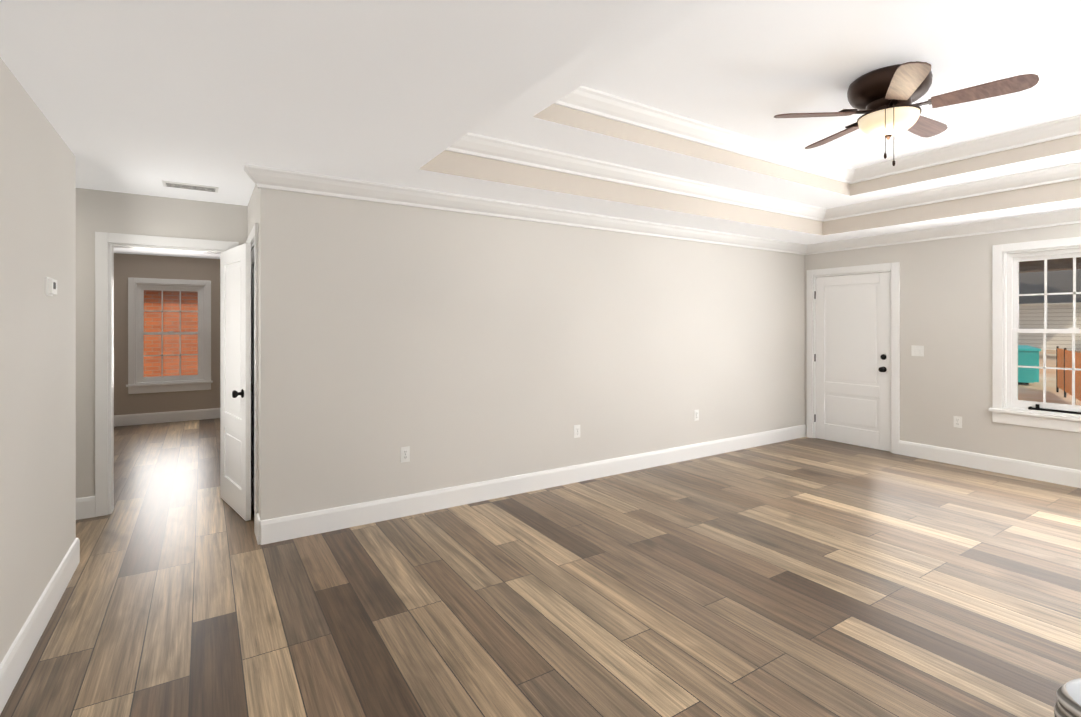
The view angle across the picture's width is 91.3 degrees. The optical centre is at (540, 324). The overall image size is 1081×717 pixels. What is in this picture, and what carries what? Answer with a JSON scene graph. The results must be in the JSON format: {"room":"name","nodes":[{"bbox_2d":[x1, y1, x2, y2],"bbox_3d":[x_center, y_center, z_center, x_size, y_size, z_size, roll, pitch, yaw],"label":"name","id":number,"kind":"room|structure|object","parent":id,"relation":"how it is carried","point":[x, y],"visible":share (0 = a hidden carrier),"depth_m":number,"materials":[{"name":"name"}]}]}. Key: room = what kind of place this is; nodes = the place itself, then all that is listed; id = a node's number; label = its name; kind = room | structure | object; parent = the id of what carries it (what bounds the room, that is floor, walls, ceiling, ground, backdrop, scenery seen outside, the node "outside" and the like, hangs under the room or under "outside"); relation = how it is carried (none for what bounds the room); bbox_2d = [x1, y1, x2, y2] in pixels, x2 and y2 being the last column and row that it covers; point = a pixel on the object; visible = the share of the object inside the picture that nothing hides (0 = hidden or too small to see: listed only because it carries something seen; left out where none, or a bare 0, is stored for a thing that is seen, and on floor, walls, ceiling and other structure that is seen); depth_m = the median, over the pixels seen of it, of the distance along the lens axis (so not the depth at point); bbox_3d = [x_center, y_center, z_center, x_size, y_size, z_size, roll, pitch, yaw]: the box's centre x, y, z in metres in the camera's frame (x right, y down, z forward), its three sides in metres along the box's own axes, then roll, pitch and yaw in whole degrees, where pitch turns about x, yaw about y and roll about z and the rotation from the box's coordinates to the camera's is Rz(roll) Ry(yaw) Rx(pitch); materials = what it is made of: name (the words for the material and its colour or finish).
{"room":"empty living room","nodes":[
{"label":"empty living room","id":0,"kind":"room"},
{"bbox_2d":[0,57,75,663],"bbox_3d":[-1.477,0.211,1.006,0.120,2.440,5.050,0,0,-33],"label":"wall","id":1,"kind":"structure","parent":0,"point":[37,362],"depth_m":2.38,"materials":[{"name":"paint"}]},
{"bbox_2d":[0,538,79,713],"bbox_3d":[-1.464,1.354,1.112,0.016,0.155,4.916,0,0,-33],"label":"baseboard","id":2,"kind":"structure","parent":1,"relation":"attached to","point":[26,640],"depth_m":2.35,"materials":[{"name":"white wood"}]},
{"bbox_2d":[45,277,56,295],"bbox_3d":[-2.419,-0.189,2.616,0.024,0.090,0.120,0,0,-33],"label":"thermostat","id":3,"kind":"object","parent":1,"relation":"attached to","point":[50,286],"visible":0.98,"depth_m":2.58,"materials":[{"name":"white plastic"}]},
{"bbox_2d":[76,188,246,497],"bbox_3d":[-3.438,0.210,3.948,4.800,2.440,0.120,0,0,-33],"label":"wall","id":4,"kind":"structure","parent":0,"point":[114,212],"depth_m":3.95,"materials":[{"name":"paint"}]},
{"bbox_2d":[76,496,94,519],"bbox_3d":[-4.322,1.353,3.303,2.375,0.155,0.016,0,0,-33],"label":"baseboard","id":5,"kind":"structure","parent":4,"relation":"attached to","point":[85,506],"depth_m":3.91,"materials":[{"name":"white wood"}]},
{"bbox_2d":[95,232,238,516],"bbox_3d":[-2.968,0.368,4.253,0.930,2.125,0.166,0,0,-33],"label":"door frame","id":6,"kind":"structure","parent":4,"relation":"attached to","point":[106,243],"depth_m":3.97,"materials":[{"name":"white wood"}]},
{"bbox_2d":[114,253,219,414],"bbox_3d":[-5.415,0.209,7.882,3.660,2.440,0.120,0,0,-33],"label":"wall","id":7,"kind":"structure","parent":0,"point":[126,266],"depth_m":7.70,"materials":[{"name":"paint"}]},
{"bbox_2d":[114,408,219,426],"bbox_3d":[-5.378,1.352,7.825,3.600,0.155,0.016,0,0,-33],"label":"baseboard","id":8,"kind":"structure","parent":7,"relation":"attached to","point":[199,414],"depth_m":7.74,"materials":[{"name":"white wood"}]},
{"bbox_2d":[126,277,212,393],"bbox_3d":[-5.464,0.154,7.821,1.040,1.660,0.170,0,0,-33],"label":"window frame","id":9,"kind":"structure","parent":7,"relation":"in","point":[134,386],"depth_m":7.72,"materials":[{"name":"white wood"}]},
{"bbox_2d":[137,285,203,382],"bbox_3d":[-5.483,0.124,7.850,0.810,1.410,0.070,0,0,-33],"label":"window","id":10,"kind":"structure","parent":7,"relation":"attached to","point":[141,333],"depth_m":7.81,"materials":[{"name":"white wood"}]},
{"bbox_2d":[247,184,258,512],"bbox_3d":[-2.137,0.210,4.048,0.120,2.440,1.110,0,0,-33],"label":"wall","id":11,"kind":"structure","parent":0,"point":[253,212],"depth_m":3.68,"materials":[{"name":"paint"}]},
{"bbox_2d":[220,243,250,520],"bbox_3d":[-2.383,0.414,4.119,0.174,2.020,0.735,0,0,-33],"label":"hall door","id":12,"kind":"structure","parent":11,"relation":"in","point":[235,378],"depth_m":4.04,"materials":[{"name":"white wood"}]},
{"bbox_2d":[246,223,257,535],"bbox_3d":[-2.131,0.368,4.022,0.138,2.125,0.950,0,0,-33],"label":"door frame","id":13,"kind":"structure","parent":11,"relation":"attached to","point":[252,236],"depth_m":3.59,"materials":[{"name":"white wood"}]},
{"bbox_2d":[251,248,253,508],"bbox_3d":[-2.177,0.414,3.989,0.105,2.020,0.760,0,0,-33],"label":"hall door","id":14,"kind":"structure","parent":11,"relation":"in","point":[252,376],"depth_m":4.22,"materials":[{"name":"white"}]},
{"bbox_2d":[259,188,804,519],"bbox_3d":[0.798,0.210,5.192,6.300,2.440,0.120,0,0,-33],"label":"wall","id":15,"kind":"structure","parent":0,"point":[451,348],"depth_m":4.34,"materials":[{"name":"paint"}]},
{"bbox_2d":[400,446,409,462],"bbox_3d":[-1.013,0.971,3.960,0.070,0.114,0.008,0,0,-33],"label":"outlet","id":16,"kind":"object","parent":15,"relation":"attached to","point":[404,454],"depth_m":3.96,"materials":[{"name":"white plastic"}]},
{"bbox_2d":[244,164,807,254],"bbox_3d":[0.766,-0.952,5.043,6.275,0.115,0.095,0,0,-33],"label":"crown molding","id":17,"kind":"structure","parent":15,"relation":"attached to","point":[285,180],"depth_m":4.25,"materials":[{"name":"white wood"}]},
{"bbox_2d":[256,424,805,544],"bbox_3d":[0.777,1.353,5.098,6.196,0.155,0.016,0,0,-33],"label":"baseboard","id":18,"kind":"structure","parent":15,"relation":"attached to","point":[278,529],"depth_m":4.32,"materials":[{"name":"white wood"}]},
{"bbox_2d":[574,425,579,437],"bbox_3d":[0.335,0.970,4.821,0.070,0.114,0.008,0,0,-33],"label":"outlet","id":19,"kind":"object","parent":15,"relation":"attached to","point":[576,427],"depth_m":4.81,"materials":[{"name":"white plastic"}]},
{"bbox_2d":[694,410,698,420],"bbox_3d":[1.676,0.970,5.676,0.070,0.114,0.008,0,0,-33],"label":"outlet","id":20,"kind":"object","parent":15,"relation":"attached to","point":[696,412],"depth_m":5.67,"materials":[{"name":"white plastic"}]},
{"bbox_2d":[0,418,1080,716],"bbox_3d":[-0.899,1.460,4.608,9.790,0.060,10.500,0,0,-33],"label":"floor","id":21,"kind":"structure","parent":0,"point":[808,578],"depth_m":2.75,"materials":[{"name":"brown wood"}]},
{"bbox_2d":[1054,678,1080,716],"bbox_3d":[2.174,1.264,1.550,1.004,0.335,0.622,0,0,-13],"label":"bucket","id":22,"kind":"object","parent":21,"relation":"on","point":[1068,703],"visible":1,"depth_m":1.68,"materials":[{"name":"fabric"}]},
{"bbox_2d":[0,0,1080,258],"bbox_3d":[-0.899,-1.260,4.607,9.790,0.500,10.500,0,0,-33],"label":"ceiling","id":23,"kind":"structure","parent":0,"point":[138,96],"depth_m":2.83,"materials":[{"name":"paint"}]},
{"bbox_2d":[162,180,218,192],"bbox_3d":[-2.546,-1.004,3.852,0.340,0.009,0.170,0,0,-33],"label":"ceiling vent","id":24,"kind":"object","parent":23,"relation":"in","point":[189,186],"visible":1,"depth_m":3.83,"materials":[{"name":"white metal"}]},
{"bbox_2d":[445,133,828,221],"bbox_3d":[1.221,-1.222,4.659,4.720,0.115,0.095,0,0,-33],"label":"crown molding","id":25,"kind":"structure","parent":23,"relation":"attached to","point":[472,144],"depth_m":4.28,"materials":[{"name":"white wood"}]},
{"bbox_2d":[553,86,856,183],"bbox_3d":[1.534,-1.452,4.206,3.700,0.115,0.095,0,0,-33],"label":"crown molding","id":26,"kind":"structure","parent":23,"relation":"attached to","point":[599,103],"depth_m":3.96,"materials":[{"name":"white wood"}]},
{"bbox_2d":[774,61,1038,165],"bbox_3d":[2.182,-1.218,3.270,1.245,0.582,1.292,0,0,-33],"label":"ceiling fan","id":27,"kind":"object","parent":23,"relation":"hanging from","point":[883,99],"visible":1,"depth_m":3.12,"materials":[{"name":"brown wood"}]},
{"bbox_2d":[829,162,1080,220],"bbox_3d":[4.071,-1.222,4.493,0.095,0.115,3.240,0,0,-33],"label":"crown molding","id":28,"kind":"structure","parent":23,"relation":"attached to","point":[1068,172],"depth_m":4.80,"materials":[{"name":"white wood"}]},
{"bbox_2d":[857,115,1080,182],"bbox_3d":[3.660,-1.452,4.224,0.095,0.115,2.130,0,0,-33],"label":"crown molding","id":29,"kind":"structure","parent":23,"relation":"attached to","point":[1071,126],"depth_m":4.33,"materials":[{"name":"white wood"}]},
{"bbox_2d":[805,223,1080,469],"bbox_3d":[4.686,0.210,4.844,0.120,2.440,4.890,0,0,-33],"label":"wall","id":30,"kind":"structure","parent":0,"point":[946,305],"depth_m":5.43,"materials":[{"name":"paint"}]},
{"bbox_2d":[814,272,889,450],"bbox_3d":[3.687,0.414,6.298,0.115,2.020,0.870,0,0,-33],"label":"entry door","id":31,"kind":"structure","parent":30,"relation":"in","point":[852,359],"depth_m":6.28,"materials":[{"name":"white wood"}]},
{"bbox_2d":[807,262,899,453],"bbox_3d":[3.732,0.367,6.323,0.138,2.125,1.060,0,0,-33],"label":"door frame","id":32,"kind":"structure","parent":30,"relation":"attached to","point":[893,269],"depth_m":5.94,"materials":[{"name":"white wood"}]},
{"bbox_2d":[911,345,923,355],"bbox_3d":[4.062,0.280,5.697,0.013,0.114,0.116,0,0,-33],"label":"light switch","id":33,"kind":"object","parent":30,"relation":"attached to","point":[917,350],"visible":1,"depth_m":5.70,"materials":[{"name":"white plastic"}]},
{"bbox_2d":[808,208,1080,254],"bbox_3d":[4.628,-0.952,4.735,0.095,0.115,4.530,0,0,-33],"label":"crown molding","id":34,"kind":"structure","parent":30,"relation":"attached to","point":[1073,216],"depth_m":5.36,"materials":[{"name":"white wood"}]},
{"bbox_2d":[954,416,961,427],"bbox_3d":[4.258,0.990,5.395,0.008,0.114,0.070,0,0,-33],"label":"outlet","id":35,"kind":"object","parent":30,"relation":"attached to","point":[958,421],"visible":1,"depth_m":5.39,"materials":[{"name":"white plastic"}]},
{"bbox_2d":[899,440,1080,487],"bbox_3d":[4.915,1.353,4.358,0.016,0.155,3.525,0,0,-33],"label":"baseboard","id":36,"kind":"structure","parent":30,"relation":"attached to","point":[1025,469],"depth_m":5.13,"materials":[{"name":"white wood"}]},
{"bbox_2d":[989,237,1080,432],"bbox_3d":[4.743,0.085,4.708,0.170,1.720,1.150,0,0,-33],"label":"window","id":37,"kind":"structure","parent":30,"relation":"in","point":[1013,295],"depth_m":5.01,"materials":[{"name":"white wood"}]},
{"bbox_2d":[1028,404,1080,414],"bbox_3d":[4.759,0.765,4.648,0.036,0.063,0.720,0,0,-33],"label":"curtain rod","id":38,"kind":"object","parent":37,"relation":"on","point":[1050,410],"visible":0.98,"depth_m":4.81,"materials":[{"name":"black metal"}]},
{"label":"outside","id":39,"kind":"structure","parent":0,"visible":0},
{"bbox_2d":[1018,350,1080,405],"bbox_3d":[0.469,1.927,17.901,140.000,0.200,110.000,0,0,-33],"label":"ground","id":40,"kind":"structure","parent":39,"point":[1039,385],"depth_m":15.19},
{"bbox_2d":[144,290,197,376],"bbox_3d":[-10.202,-0.872,14.175,16.700,5.400,9.500,0,0,-33],"label":"brick house","id":41,"kind":"structure","parent":40,"relation":"on","point":[174,342],"depth_m":10.70,"materials":[{"name":"orange"}]},
{"bbox_2d":[1018,345,1040,384],"bbox_3d":[14.882,1.262,17.253,1.785,1.130,3.315,0,0,37],"label":"dumpster","id":42,"kind":"object","parent":40,"relation":"on","point":[1022,349],"depth_m":15.70,"materials":[{"name":"teal"}]},
{"bbox_2d":[1018,269,1080,350],"bbox_3d":[41.703,-1.479,40.657,10.700,6.600,16.700,0,0,-33],"label":"house","id":43,"kind":"structure","parent":40,"relation":"on","point":[1062,313],"depth_m":39.05,"materials":[{"name":"grey"}]},
{"bbox_2d":[1019,257,1080,272],"bbox_3d":[5.229,0.320,5.991,1.970,3.020,4.400,0,0,-33],"label":"porch","id":44,"kind":"object","parent":40,"relation":"on","point":[1027,268],"depth_m":6.20,"materials":[{"name":"white"}]},
{"bbox_2d":[1056,346,1080,402],"bbox_3d":[12.055,1.203,11.831,0.051,1.250,6.408,0,0,38],"label":"fence","id":45,"kind":"object","parent":40,"relation":"on","point":[1061,360],"depth_m":13.00,"materials":[{"name":"orange wood"}]}
]}

